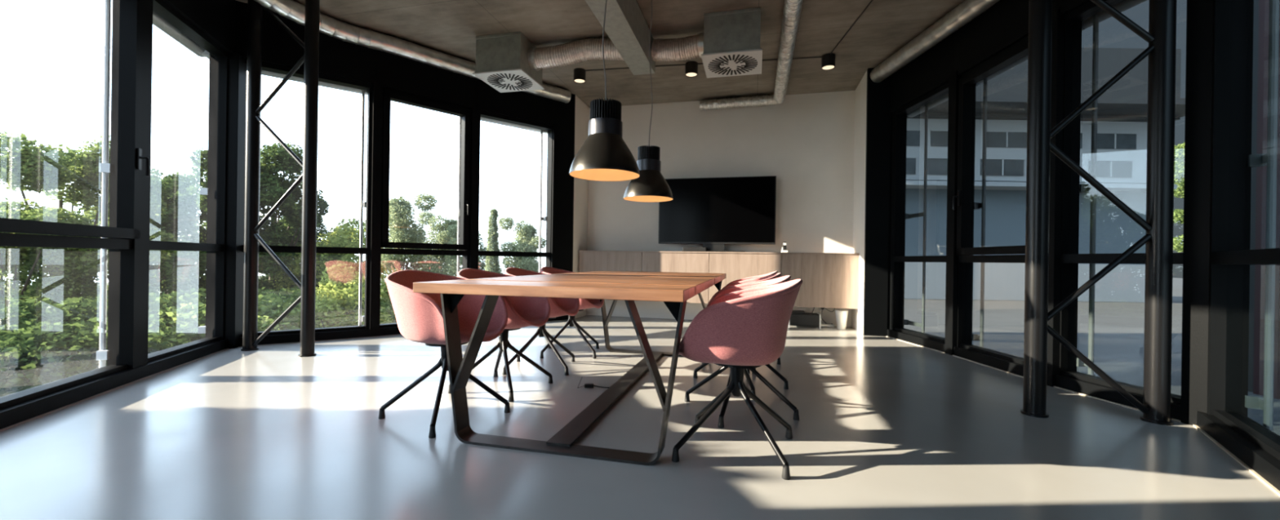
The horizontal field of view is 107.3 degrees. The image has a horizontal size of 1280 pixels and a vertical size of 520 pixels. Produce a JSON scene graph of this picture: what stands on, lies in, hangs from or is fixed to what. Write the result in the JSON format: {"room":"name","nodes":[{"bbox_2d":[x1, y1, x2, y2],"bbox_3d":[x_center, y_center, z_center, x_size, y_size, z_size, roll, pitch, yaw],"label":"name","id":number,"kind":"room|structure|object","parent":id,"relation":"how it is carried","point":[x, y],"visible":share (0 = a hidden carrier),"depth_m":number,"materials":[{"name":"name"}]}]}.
{"room":"office","nodes":[
{"label":"office","id":0,"kind":"room"},
{"bbox_2d":[164,0,554,125],"bbox_3d":[-2.961,-2.131,2.408,2.631,0.500,9.377,1,0,9],"label":"wall","id":1,"kind":"structure","parent":0,"point":[224,21],"depth_m":4.91,"materials":[{"name":"black"}]},
{"bbox_2d":[0,0,149,429],"bbox_3d":[-3.100,-0.533,2.248,0.219,2.700,2.002,1,0,-19],"label":"window","id":2,"kind":"structure","parent":1,"relation":"in","point":[127,24],"depth_m":3.09,"materials":[{"name":"black metal"}]},
{"bbox_2d":[113,0,153,368],"bbox_3d":[-3.453,-0.538,3.210,0.100,2.700,0.150,1,0,-19],"label":"trim","id":3,"kind":"structure","parent":1,"relation":"attached to","point":[131,280],"depth_m":3.21,"materials":[{"name":"black metal"}]},
{"bbox_2d":[96,0,228,377],"bbox_3d":[-3.687,-0.491,3.790,0.216,2.800,1.400,1,0,-18],"label":"window","id":4,"kind":"structure","parent":1,"relation":"in","point":[213,342],"depth_m":4.17,"materials":[{"name":"black metal"}]},
{"bbox_2d":[152,10,204,57],"bbox_3d":[-3.776,-1.888,3.700,0.120,0.120,1.149,1,0,-18],"label":"housing","id":5,"kind":"object","parent":1,"relation":"attached to","point":[159,22],"visible":0.45,"depth_m":3.86,"materials":[{"name":"grey metal"}]},
{"bbox_2d":[223,52,246,348],"bbox_3d":[-3.782,-0.543,4.360,0.150,2.700,0.160,1,0,-17],"label":"trim","id":6,"kind":"structure","parent":1,"relation":"attached to","point":[237,67],"depth_m":4.30,"materials":[{"name":"black metal"}]},
{"bbox_2d":[0,320,564,431],"bbox_3d":[-2.765,0.820,4.306,1.934,0.005,5.656,1,0,18],"label":"baseboard","id":7,"kind":"structure","parent":1,"relation":"attached to","point":[44,414],"depth_m":3.09,"materials":[{"name":"grey metal"}]},
{"bbox_2d":[238,57,373,346],"bbox_3d":[-3.352,-0.486,4.767,1.152,2.800,0.215,1,0,-36],"label":"window","id":8,"kind":"structure","parent":1,"relation":"in","point":[281,336],"depth_m":4.95,"materials":[{"name":"black metal"}]},
{"bbox_2d":[261,70,367,94],"bbox_3d":[-3.409,-1.882,4.874,1.112,0.120,0.120,1,0,-36],"label":"housing","id":9,"kind":"object","parent":1,"relation":"attached to","point":[263,72],"visible":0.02,"depth_m":4.89,"materials":[{"name":"grey metal"}]},
{"bbox_2d":[368,83,382,337],"bbox_3d":[-2.873,-0.529,5.090,0.090,2.700,0.170,1,0,-43],"label":"trim","id":10,"kind":"structure","parent":1,"relation":"attached to","point":[377,95],"depth_m":5.03,"materials":[{"name":"black metal"}]},
{"bbox_2d":[373,86,471,336],"bbox_3d":[-2.488,-0.474,5.465,0.274,2.800,1.103,1,0,45],"label":"window","id":11,"kind":"structure","parent":1,"relation":"in","point":[389,95],"depth_m":5.45,"materials":[{"name":"black metal"}]},
{"bbox_2d":[469,107,480,269],"bbox_3d":[-2.093,-0.518,5.870,0.100,2.700,0.170,1,0,-43],"label":"trim","id":12,"kind":"structure","parent":1,"relation":"attached to","point":[476,113],"depth_m":5.80,"materials":[{"name":"black metal"}]},
{"bbox_2d":[480,116,546,133],"bbox_3d":[-1.627,-1.856,6.431,1.371,0.120,0.120,1,0,-39],"label":"housing","id":13,"kind":"object","parent":1,"relation":"attached to","point":[484,119],"visible":0.14,"depth_m":6.31,"materials":[{"name":"grey metal"}]},
{"bbox_2d":[478,110,552,321],"bbox_3d":[-1.564,-0.460,6.329,1.411,2.800,0.216,1,0,-39],"label":"window","id":14,"kind":"structure","parent":1,"relation":"in","point":[493,116],"depth_m":6.50,"materials":[{"name":"black metal"}]},
{"bbox_2d":[573,95,589,318],"bbox_3d":[-0.947,-0.751,6.998,0.150,3.200,0.597,1,0,14],"label":"wall","id":15,"kind":"structure","parent":0,"point":[580,221],"depth_m":6.93,"materials":[{"name":"white paint"}]},
{"bbox_2d":[546,93,575,320],"bbox_3d":[-1.128,-0.754,6.655,0.330,3.200,0.182,1,0,-39],"label":"trim","id":16,"kind":"structure","parent":15,"relation":"attached to","point":[563,129],"depth_m":6.58,"materials":[{"name":"black metal"}]},
{"bbox_2d":[235,0,964,107],"bbox_3d":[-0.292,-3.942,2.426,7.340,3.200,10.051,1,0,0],"label":"ceiling","id":17,"kind":"structure","parent":0,"point":[449,27],"depth_m":4.79,"materials":[{"name":"concrete"}]},
{"bbox_2d":[254,0,571,102],"bbox_3d":[-2.526,-2.274,2.657,2.012,0.178,8.164,1,0,9],"label":"spiral duct","id":18,"kind":"object","parent":17,"relation":"attached to","point":[291,10],"visible":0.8,"depth_m":4.89,"materials":[{"name":"silver metal"}]},
{"bbox_2d":[472,31,544,93],"bbox_3d":[-1.399,-2.155,5.164,0.610,0.406,0.560,1,0,14],"label":"ceiling vent","id":19,"kind":"object","parent":17,"relation":"in","point":[505,62],"visible":0.9,"depth_m":4.96,"materials":[{"name":"grey metal"}]},
{"bbox_2d":[533,37,623,69],"bbox_3d":[-0.609,-2.204,5.013,1.055,0.290,0.223,1,0,9],"label":"flexible duct","id":20,"kind":"object","parent":17,"relation":"attached to","point":[588,49],"visible":0.92,"depth_m":4.95,"materials":[{"name":"metal"}]},
{"bbox_2d":[573,67,586,83],"bbox_3d":[-0.747,-2.281,5.830,0.148,0.135,0.148,1,0,0],"label":"ceiling spotlight","id":21,"kind":"object","parent":17,"relation":"attached to","point":[580,74],"visible":1,"depth_m":5.78,"materials":[{"name":"black plastic"}]},
{"bbox_2d":[568,0,639,181],"bbox_3d":[-0.191,-1.416,2.740,0.410,1.848,0.410,1,0,0],"label":"pendant lamp","id":22,"kind":"object","parent":17,"relation":"hanging from","point":[604,156],"visible":1,"depth_m":2.65,"materials":[{"name":"grey metal"}]},
{"bbox_2d":[590,97,621,120],"bbox_3d":[-0.200,-0.855,2.740,0.182,0.112,0.182,1,0,0],"label":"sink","id":23,"kind":"object","parent":22,"relation":"in","point":[602,109],"depth_m":2.67,"materials":[{"name":"black metal"}]},
{"bbox_2d":[585,0,655,75],"bbox_3d":[-0.542,-2.160,2.622,0.262,0.345,4.980,1,0,14],"label":"ceiling beam","id":24,"kind":"structure","parent":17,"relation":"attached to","point":[626,26],"depth_m":4.21,"materials":[{"name":"grey concrete"}]},
{"bbox_2d":[585,64,684,71],"bbox_3d":[-0.067,-2.330,5.705,1.240,0.012,0.012,1,0,10],"label":"cable","id":25,"kind":"object","parent":17,"relation":"attached to","point":[673,64],"visible":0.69,"depth_m":5.73,"materials":[{"name":"black plastic"}]},
{"bbox_2d":[622,0,673,202],"bbox_3d":[0.081,-1.422,3.850,0.410,1.848,0.410,1,0,-23],"label":"pendant lamp","id":26,"kind":"object","parent":17,"relation":"hanging from","point":[651,186],"visible":0.97,"depth_m":3.76,"materials":[{"name":"grey metal"}]},
{"bbox_2d":[637,145,660,159],"bbox_3d":[0.073,-0.861,3.850,0.182,0.112,0.182,1,0,-23],"label":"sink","id":27,"kind":"object","parent":26,"relation":"in","point":[644,153],"depth_m":3.78,"materials":[{"name":"black metal"}]},
{"bbox_2d":[684,61,697,77],"bbox_3d":[0.610,-2.261,5.580,0.148,0.135,0.148,1,0,0],"label":"ceiling spotlight","id":28,"kind":"object","parent":17,"relation":"attached to","point":[691,67],"visible":1,"depth_m":5.53,"materials":[{"name":"black plastic"}]},
{"bbox_2d":[697,7,762,78],"bbox_3d":[0.892,-2.121,4.646,0.610,0.406,0.560,1,0,14],"label":"ceiling vent","id":29,"kind":"object","parent":17,"relation":"in","point":[729,43],"visible":1,"depth_m":4.41,"materials":[{"name":"grey metal"}]},
{"bbox_2d":[651,34,699,62],"bbox_3d":[0.380,-2.154,4.798,0.513,0.244,0.223,1,0,20],"label":"flexible duct","id":30,"kind":"object","parent":29,"relation":"attached to","point":[684,48],"visible":0.97,"depth_m":4.73,"materials":[{"name":"metal"}]},
{"bbox_2d":[697,56,822,64],"bbox_3d":[1.370,-2.309,5.450,1.400,0.012,0.012,1,0,10],"label":"cable","id":31,"kind":"object","parent":17,"relation":"attached to","point":[818,56],"visible":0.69,"depth_m":5.37,"materials":[{"name":"black plastic"}]},
{"bbox_2d":[773,0,803,103],"bbox_3d":[1.324,-2.233,4.052,0.158,0.158,5.000,1,0,14],"label":"pipe","id":32,"kind":"object","parent":17,"relation":"attached to","point":[792,8],"visible":1,"depth_m":4.77,"materials":[{"name":"silver metal"}]},
{"bbox_2d":[821,53,835,70],"bbox_3d":[2.128,-2.239,5.320,0.148,0.135,0.148,1,0,0],"label":"ceiling spotlight","id":33,"kind":"object","parent":17,"relation":"attached to","point":[828,60],"visible":1,"depth_m":5.27,"materials":[{"name":"black plastic"}]},
{"bbox_2d":[830,0,872,54],"bbox_3d":[2.069,-2.299,4.370,0.012,0.012,1.764,1,0,4],"label":"cable","id":34,"kind":"object","parent":17,"relation":"attached to","point":[871,0],"visible":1,"depth_m":4.61,"materials":[{"name":"black plastic"}]},
{"bbox_2d":[870,0,999,82],"bbox_3d":[2.710,-2.197,3.490,0.723,0.182,4.229,1,0,11],"label":"spiral duct","id":35,"kind":"object","parent":17,"relation":"attached to","point":[966,11],"visible":1,"depth_m":4.53,"materials":[{"name":"silver metal"}]},
{"bbox_2d":[0,315,1279,519],"bbox_3d":[-0.364,0.983,2.426,7.340,0.250,10.051,1,0,0],"label":"floor","id":36,"kind":"structure","parent":0,"point":[886,428],"depth_m":2.19,"materials":[{"name":"concrete"}]},
{"bbox_2d":[240,0,319,356],"bbox_3d":[-3.169,-0.784,4.150,0.817,3.200,0.128,1,0,17],"label":"post","id":37,"kind":"object","parent":36,"relation":"on","point":[254,106],"visible":0.98,"depth_m":4.13,"materials":[{"name":"black metal"}]},
{"bbox_2d":[378,269,510,438],"bbox_3d":[-1.053,0.455,2.570,0.596,0.786,0.607,1,0,17],"label":"swivel armchair","id":38,"kind":"object","parent":36,"relation":"on","point":[419,316],"visible":0.66,"depth_m":2.47,"materials":[{"name":"pink plastic"}]},
{"bbox_2d":[448,268,552,402],"bbox_3d":[-0.907,0.455,3.132,0.560,0.789,0.609,1,0,17],"label":"swivel armchair","id":39,"kind":"object","parent":36,"relation":"on","point":[522,311],"visible":0.54,"depth_m":3.19,"materials":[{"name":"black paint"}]},
{"bbox_2d":[502,266,579,375],"bbox_3d":[-0.777,0.459,3.720,0.586,0.786,0.606,1,0,13],"label":"swivel armchair","id":40,"kind":"object","parent":36,"relation":"on","point":[559,307],"visible":0.41,"depth_m":3.69,"materials":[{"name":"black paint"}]},
{"bbox_2d":[413,271,725,465],"bbox_3d":[-0.103,0.486,3.232,1.200,0.750,2.684,1,0,14],"label":"meeting table","id":41,"kind":"object","parent":36,"relation":"on","point":[674,289],"visible":0.94,"depth_m":2.19,"materials":[{"name":"brown wood"}]},
{"bbox_2d":[539,266,604,359],"bbox_3d":[-0.627,0.461,4.320,0.599,0.786,0.606,1,0,15],"label":"swivel armchair","id":42,"kind":"object","parent":36,"relation":"on","point":[584,304],"visible":0.39,"depth_m":4.27,"materials":[{"name":"black paint"}]},
{"bbox_2d":[577,377,609,388],"bbox_3d":[-0.283,0.833,3.200,0.278,0.052,0.115,1,0,-6],"label":"plug","id":43,"kind":"object","parent":36,"relation":"on","point":[586,385],"visible":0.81,"depth_m":3.16,"materials":[{"name":"black plastic"}]},
{"bbox_2d":[671,279,802,479],"bbox_3d":[0.448,0.475,2.168,0.560,0.789,0.609,1,0,17],"label":"swivel armchair","id":44,"kind":"object","parent":36,"relation":"on","point":[747,330],"visible":1,"depth_m":1.94,"materials":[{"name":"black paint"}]},
{"bbox_2d":[693,272,788,389],"bbox_3d":[0.708,0.479,3.346,0.595,0.789,0.623,1,0,-5],"label":"swivel armchair","id":45,"kind":"object","parent":36,"relation":"on","point":[776,275],"visible":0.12,"depth_m":3.23,"materials":[{"name":"black paint"}]},
{"bbox_2d":[684,275,799,427],"bbox_3d":[0.577,0.477,2.739,0.579,0.789,0.616,1,0,-5],"label":"swivel armchair","id":46,"kind":"object","parent":36,"relation":"on","point":[731,292],"visible":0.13,"depth_m":2.77,"materials":[{"name":"black paint"}]},
{"bbox_2d":[702,271,781,373],"bbox_3d":[0.852,0.481,3.948,0.571,0.789,0.615,1,0,30],"label":"swivel armchair","id":47,"kind":"object","parent":36,"relation":"on","point":[774,272],"visible":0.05,"depth_m":4.05,"materials":[{"name":"black paint"}]},
{"bbox_2d":[788,311,821,328],"bbox_3d":[2.191,0.799,6.306,0.400,0.192,0.280,1,0,14],"label":"storage box","id":48,"kind":"object","parent":36,"relation":"on","point":[811,319],"visible":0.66,"depth_m":6.17,"materials":[{"name":"black plastic"}]},
{"bbox_2d":[791,310,804,314],"bbox_3d":[2.095,0.698,6.329,0.220,0.028,0.200,1,0,14],"label":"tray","id":49,"kind":"object","parent":48,"relation":"on","point":[802,312],"visible":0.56,"depth_m":6.24,"materials":[{"name":"black plastic"}]},
{"bbox_2d":[820,323,834,327],"bbox_3d":[2.483,0.874,6.326,0.240,0.048,0.055,1,0,25],"label":"power strip","id":50,"kind":"object","parent":36,"relation":"on","point":[824,325],"visible":0.6,"depth_m":6.29,"materials":[{"name":"white plastic"}]},
{"bbox_2d":[835,310,848,328],"bbox_3d":[2.643,0.782,6.174,0.156,0.240,0.156,1,0,0],"label":"waste bin","id":51,"kind":"object","parent":36,"relation":"on","point":[841,315],"visible":1,"depth_m":6.12,"materials":[{"name":"white plastic"}]},
{"bbox_2d":[1020,0,1176,425],"bbox_3d":[2.618,-0.699,2.688,0.740,3.200,0.128,1,0,9],"label":"post","id":52,"kind":"object","parent":36,"relation":"on","point":[1161,37],"visible":1,"depth_m":2.66,"materials":[{"name":"black metal"}]},
{"bbox_2d":[586,90,855,326],"bbox_3d":[1.059,-0.722,6.891,4.100,3.200,0.150,1,0,14],"label":"wall","id":53,"kind":"structure","parent":0,"point":[806,141],"depth_m":6.67,"materials":[{"name":"white paint"}]},
{"bbox_2d":[578,250,859,308],"bbox_3d":[0.987,0.241,6.612,3.780,0.707,0.420,1,0,14],"label":"sideboard","id":54,"kind":"object","parent":53,"relation":"attached to","point":[829,280],"visible":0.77,"depth_m":6.26,"materials":[{"name":"brown wood"}]},
{"bbox_2d":[683,247,706,251],"bbox_3d":[0.765,-0.150,6.565,0.320,0.055,0.100,1,0,14],"label":"media box","id":55,"kind":"object","parent":54,"relation":"on","point":[685,249],"visible":0.91,"depth_m":6.52,"materials":[{"name":"black plastic"}]},
{"bbox_2d":[658,175,776,252],"bbox_3d":[1.056,-0.636,6.588,1.625,1.046,0.240,1,0,14],"label":"television","id":56,"kind":"object","parent":54,"relation":"on","point":[713,213],"visible":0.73,"depth_m":6.59,"materials":[{"name":"black plastic"}]},
{"bbox_2d":[781,241,787,252],"bbox_3d":[1.933,-0.172,6.290,0.085,0.146,0.075,1,0,14],"label":"cordless phone","id":57,"kind":"object","parent":54,"relation":"on","point":[784,248],"visible":0.93,"depth_m":6.29,"materials":[{"name":"white plastic"}]},
{"bbox_2d":[699,94,777,110],"bbox_3d":[1.378,-2.217,6.630,1.062,0.154,0.155,1,0,15],"label":"pipe","id":58,"kind":"object","parent":53,"relation":"attached to","point":[758,100],"visible":0.97,"depth_m":6.58,"materials":[{"name":"silver metal"}]},
{"bbox_2d":[851,71,866,333],"bbox_3d":[2.876,-0.695,6.009,0.150,3.200,0.700,1,0,14],"label":"wall","id":59,"kind":"structure","parent":0,"point":[860,95],"depth_m":5.96,"materials":[{"name":"white paint"}]},
{"bbox_2d":[862,67,893,336],"bbox_3d":[2.921,-0.694,5.634,0.424,3.200,0.110,1,0,0],"label":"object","id":60,"kind":"structure","parent":59,"relation":"attached to","point":[879,117],"depth_m":5.61,"materials":[{"name":"black metal"}]},
{"bbox_2d":[890,0,1090,111],"bbox_3d":[2.692,-2.028,1.578,0.860,0.540,8.064,1,0,10],"label":"wall","id":61,"kind":"structure","parent":0,"point":[1004,24],"depth_m":4.33,"materials":[{"name":"black"}]},
{"bbox_2d":[887,82,948,351],"bbox_3d":[3.079,-0.392,5.054,0.215,2.800,1.060,1,0,-3],"label":"window","id":62,"kind":"structure","parent":61,"relation":"in","point":[898,258],"depth_m":5.51,"materials":[{"name":"black metal"}]},
{"bbox_2d":[906,82,981,117],"bbox_3d":[3.231,-1.745,5.061,0.120,0.120,1.020,1,0,-3],"label":"housing","id":63,"kind":"object","parent":61,"relation":"attached to","point":[944,98],"visible":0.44,"depth_m":5.17,"materials":[{"name":"grey metal"}]},
{"bbox_2d":[944,71,960,355],"bbox_3d":[3.067,-0.442,4.520,0.170,2.700,0.110,1,0,0],"label":"trim","id":64,"kind":"structure","parent":61,"relation":"attached to","point":[952,259],"depth_m":4.50,"materials":[{"name":"black metal"}]},
{"bbox_2d":[952,35,1028,376],"bbox_3d":[3.071,-0.392,3.969,0.272,2.800,1.103,1,0,0],"label":"window","id":65,"kind":"structure","parent":61,"relation":"in","point":[965,249],"depth_m":4.38,"materials":[{"name":"black metal"}]},
{"bbox_2d":[977,27,1085,83],"bbox_3d":[3.246,-1.744,3.966,0.120,0.120,1.060,1,0,1],"label":"housing","id":66,"kind":"object","parent":61,"relation":"attached to","point":[1020,61],"visible":0.14,"depth_m":4.15,"materials":[{"name":"grey metal"}]},
{"bbox_2d":[1046,8,1081,386],"bbox_3d":[3.047,-0.442,3.420,0.170,2.700,0.120,1,0,0],"label":"window frame","id":67,"kind":"structure","parent":61,"relation":"attached to","point":[1058,20],"depth_m":3.36,"materials":[{"name":"black metal"}]},
{"bbox_2d":[887,336,1279,495],"bbox_3d":[2.870,0.902,3.454,0.657,0.006,4.205,1,0,10],"label":"baseboard","id":68,"kind":"structure","parent":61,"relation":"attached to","point":[1200,429],"depth_m":2.45,"materials":[{"name":"beige"}]},
{"bbox_2d":[1081,0,1146,28],"bbox_3d":[3.280,-1.744,3.026,0.120,0.120,0.805,1,0,-6],"label":"housing","id":69,"kind":"object","parent":61,"relation":"attached to","point":[1125,5],"visible":0.41,"depth_m":3.19,"materials":[{"name":"grey metal"}]},
{"bbox_2d":[1055,0,1182,420],"bbox_3d":[3.129,-0.391,3.011,0.217,2.800,0.845,1,0,-6],"label":"window","id":70,"kind":"structure","parent":61,"relation":"in","point":[1079,382],"depth_m":3.31,"materials":[{"name":"black metal"}]},
{"bbox_2d":[1180,0,1213,425],"bbox_3d":[3.137,-0.441,2.580,0.160,2.700,0.150,1,0,-17],"label":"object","id":71,"kind":"structure","parent":61,"relation":"attached to","point":[1199,21],"depth_m":2.58,"materials":[{"name":"black metal"}]},
{"bbox_2d":[1196,0,1279,490],"bbox_3d":[2.722,-0.397,1.945,0.216,2.800,1.428,1,0,37],"label":"window","id":72,"kind":"structure","parent":61,"relation":"in","point":[1226,420],"depth_m":2.45,"materials":[{"name":"black metal"}]},
{"label":"outside","id":73,"kind":"structure","parent":0,"visible":0},
{"bbox_2d":[3,275,386,308],"bbox_3d":[-47.219,4.369,40.000,85.700,0.001,160.000,1,0,0],"label":"ground","id":74,"kind":"structure","parent":73,"point":[259,276],"depth_m":65.68,"materials":[{"name":"green plant"}]},
{"bbox_2d":[0,306,99,395],"bbox_3d":[-8.145,2.042,5.575,2.330,2.882,2.491,1,0,0],"label":"shrub","id":75,"kind":"object","parent":74,"relation":"on","point":[9,318],"visible":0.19,"depth_m":6.10,"materials":[{"name":"green plant"}]},
{"bbox_2d":[0,294,107,337],"bbox_3d":[-10.165,2.196,7.667,2.718,3.363,2.906,1,0,31],"label":"shrub","id":76,"kind":"object","parent":74,"relation":"on","point":[64,308],"visible":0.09,"depth_m":7.66,"materials":[{"name":"green plant"}]},
{"bbox_2d":[0,197,108,315],"bbox_3d":[-13.688,1.775,10.099,2.771,6.336,3.380,1,0,5],"label":"tree","id":77,"kind":"object","parent":74,"relation":"on","point":[6,211],"visible":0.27,"depth_m":10.40,"materials":[{"name":"green plant"}]},
{"bbox_2d":[0,321,148,396],"bbox_3d":[-7.534,2.110,6.058,2.380,2.754,2.226,1,0,16],"label":"shrub","id":78,"kind":"object","parent":74,"relation":"on","point":[77,364],"visible":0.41,"depth_m":5.62,"materials":[{"name":"green plant"}]},
{"bbox_2d":[0,130,178,315],"bbox_3d":[-14.086,0.905,11.647,4.326,8.110,3.546,1,0,12],"label":"tree","id":79,"kind":"object","parent":74,"relation":"on","point":[46,171],"visible":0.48,"depth_m":10.79,"materials":[{"name":"green plant"}]},
{"bbox_2d":[1,292,192,336],"bbox_3d":[-10.058,2.329,8.563,2.842,3.516,3.039,1,0,-43],"label":"shrub","id":80,"kind":"object","parent":74,"relation":"on","point":[153,304],"visible":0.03,"depth_m":8.43,"materials":[{"name":"green plant"}]},
{"bbox_2d":[39,177,195,297],"bbox_3d":[-16.450,1.096,14.973,3.417,7.652,3.155,1,0,-3],"label":"tree","id":81,"kind":"object","parent":74,"relation":"on","point":[159,191],"visible":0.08,"depth_m":15.08,"materials":[{"name":"green plant"}]},
{"bbox_2d":[59,307,205,354],"bbox_3d":[-7.790,2.341,7.120,2.696,3.119,2.521,1,0,-28],"label":"shrub","id":82,"kind":"object","parent":74,"relation":"on","point":[159,337],"visible":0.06,"depth_m":7.21,"materials":[{"name":"green plant"}]},
{"bbox_2d":[95,291,201,320],"bbox_3d":[-9.552,2.495,9.489,2.915,3.606,3.116,1,0,-12],"label":"shrub","id":83,"kind":"object","parent":74,"relation":"on","point":[165,316],"visible":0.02,"depth_m":9.17,"materials":[{"name":"green plant"}]},
{"bbox_2d":[148,167,207,293],"bbox_3d":[-18.909,0.570,18.785,4.615,8.653,3.783,1,0,-20],"label":"tree","id":84,"kind":"object","parent":74,"relation":"on","point":[176,181],"visible":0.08,"depth_m":18.19,"materials":[{"name":"green plant"}]},
{"bbox_2d":[148,301,279,350],"bbox_3d":[-7.765,2.540,8.229,3.518,3.548,2.569,1,0,3],"label":"shrub","id":85,"kind":"object","parent":74,"relation":"on","point":[263,325],"visible":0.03,"depth_m":8.14,"materials":[{"name":"green plant"}]},
{"bbox_2d":[154,147,288,299],"bbox_3d":[-14.150,0.439,16.055,3.740,9.071,4.050,1,0,-36],"label":"tree","id":86,"kind":"object","parent":74,"relation":"on","point":[186,207],"visible":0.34,"depth_m":15.15,"materials":[{"name":"green plant"}]},
{"bbox_2d":[155,288,301,324],"bbox_3d":[-9.756,2.639,11.066,3.369,4.168,3.602,1,0,19],"label":"shrub","id":87,"kind":"object","parent":74,"relation":"on","point":[194,300],"visible":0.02,"depth_m":9.65,"materials":[{"name":"green plant"}]},
{"bbox_2d":[192,141,336,291],"bbox_3d":[-13.223,0.287,16.905,3.881,9.412,4.202,1,0,18],"label":"tree","id":88,"kind":"object","parent":74,"relation":"on","point":[275,156],"visible":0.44,"depth_m":16.45,"materials":[{"name":"green plant"}]},
{"bbox_2d":[257,292,324,330],"bbox_3d":[-8.289,2.728,10.433,3.964,3.998,2.895,1,0,34],"label":"shrub","id":89,"kind":"object","parent":74,"relation":"on","point":[268,308],"visible":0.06,"depth_m":10.22,"materials":[{"name":"green plant"}]},
{"bbox_2d":[279,215,332,268],"bbox_3d":[-14.093,1.276,19.986,3.283,7.354,3.032,1,0,28],"label":"tree","id":90,"kind":"object","parent":74,"relation":"on","point":[322,230],"visible":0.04,"depth_m":20.09,"materials":[{"name":"green plant"}]},
{"bbox_2d":[258,286,364,324],"bbox_3d":[-9.394,2.799,12.897,3.689,4.268,3.451,1,0,-40],"label":"shrub","id":91,"kind":"object","parent":74,"relation":"on","point":[263,287],"visible":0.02,"depth_m":12.93,"materials":[{"name":"green plant"}]},
{"bbox_2d":[266,217,390,301],"bbox_3d":[-11.197,1.706,17.858,4.589,6.652,4.201,1,0,0],"label":"tree","id":92,"kind":"object","parent":74,"relation":"on","point":[341,236],"visible":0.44,"depth_m":16.81,"materials":[{"name":"green plant"}]},
{"bbox_2d":[274,262,394,329],"bbox_3d":[-7.566,2.578,11.938,3.414,4.948,3.124,1,0,-25],"label":"shrub","id":93,"kind":"object","parent":74,"relation":"on","point":[335,296],"visible":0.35,"depth_m":11.48,"materials":[{"name":"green plant"}]},
{"bbox_2d":[361,296,396,323],"bbox_3d":[-8.915,3.093,15.016,4.020,4.054,2.936,1,0,-9],"label":"shrub","id":94,"kind":"object","parent":74,"relation":"on","point":[384,306],"visible":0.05,"depth_m":14.76,"materials":[{"name":"green plant"}]},
{"bbox_2d":[380,267,402,312],"bbox_3d":[-8.771,2.659,17.109,3.271,4.742,2.994,1,0,6],"label":"shrub","id":95,"kind":"object","parent":74,"relation":"on","point":[386,293],"visible":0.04,"depth_m":16.41,"materials":[{"name":"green plant"}]},
{"bbox_2d":[357,193,453,275],"bbox_3d":[-15.595,0.289,30.289,6.223,9.326,4.986,1,0,16],"label":"tree","id":96,"kind":"object","parent":74,"relation":"on","point":[401,230],"visible":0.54,"depth_m":29.09,"materials":[{"name":"green plant"}]},
{"bbox_2d":[408,210,457,276],"bbox_3d":[-14.574,0.688,33.669,4.565,8.539,5.698,1,0,-25],"label":"tree","id":97,"kind":"object","parent":74,"relation":"on","point":[442,237],"visible":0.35,"depth_m":33.31,"materials":[{"name":"green plant"}]},
{"bbox_2d":[444,223,505,276],"bbox_3d":[-10.494,1.381,29.899,4.832,7.241,3.871,1,0,-15],"label":"tree","id":98,"kind":"object","parent":74,"relation":"on","point":[451,260],"visible":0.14,"depth_m":29.52,"materials":[{"name":"green plant"}]},
{"bbox_2d":[484,208,500,273],"bbox_3d":[-8.129,1.109,26.015,1.247,7.938,1.270,1,0,-24],"label":"tree","id":99,"kind":"object","parent":74,"relation":"on","point":[492,264],"visible":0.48,"depth_m":25.83,"materials":[{"name":"green plant"}]},
{"bbox_2d":[498,216,546,272],"bbox_3d":[-8.865,0.867,35.678,5.568,8.345,4.461,1,0,42],"label":"tree","id":100,"kind":"object","parent":74,"relation":"on","point":[530,242],"visible":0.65,"depth_m":35.22,"materials":[{"name":"green plant"}]},
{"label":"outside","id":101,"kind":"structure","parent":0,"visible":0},
{"bbox_2d":[903,277,1279,435],"bbox_3d":[31.580,1.587,27.000,56.800,0.001,66.000,1,0,0],"label":"terrace","id":102,"kind":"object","parent":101,"point":[1119,326],"depth_m":8.18,"materials":[{"name":"grey concrete"}]},
{"bbox_2d":[904,47,1185,302],"bbox_3d":[9.241,-2.727,15.450,15.400,7.950,3.700,1,0,0],"label":"building","id":103,"kind":"structure","parent":102,"relation":"on","point":[1122,108],"depth_m":15.00,"materials":[{"name":"grey concrete"}]},
{"bbox_2d":[1173,142,1184,252],"bbox_3d":[27.033,-2.236,22.199,4.156,7.792,3.407,1,0,-34],"label":"tree","id":104,"kind":"object","parent":102,"relation":"on","point":[1179,169],"visible":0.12,"depth_m":22.76,"materials":[{"name":"green plant"}]},
{"bbox_2d":[1248,0,1279,399],"bbox_3d":[5.787,-1.252,2.100,0.465,5.000,4.800,1,0,0],"label":"side wing","id":105,"kind":"object","parent":102,"relation":"on","point":[1261,7],"visible":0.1,"depth_m":4.21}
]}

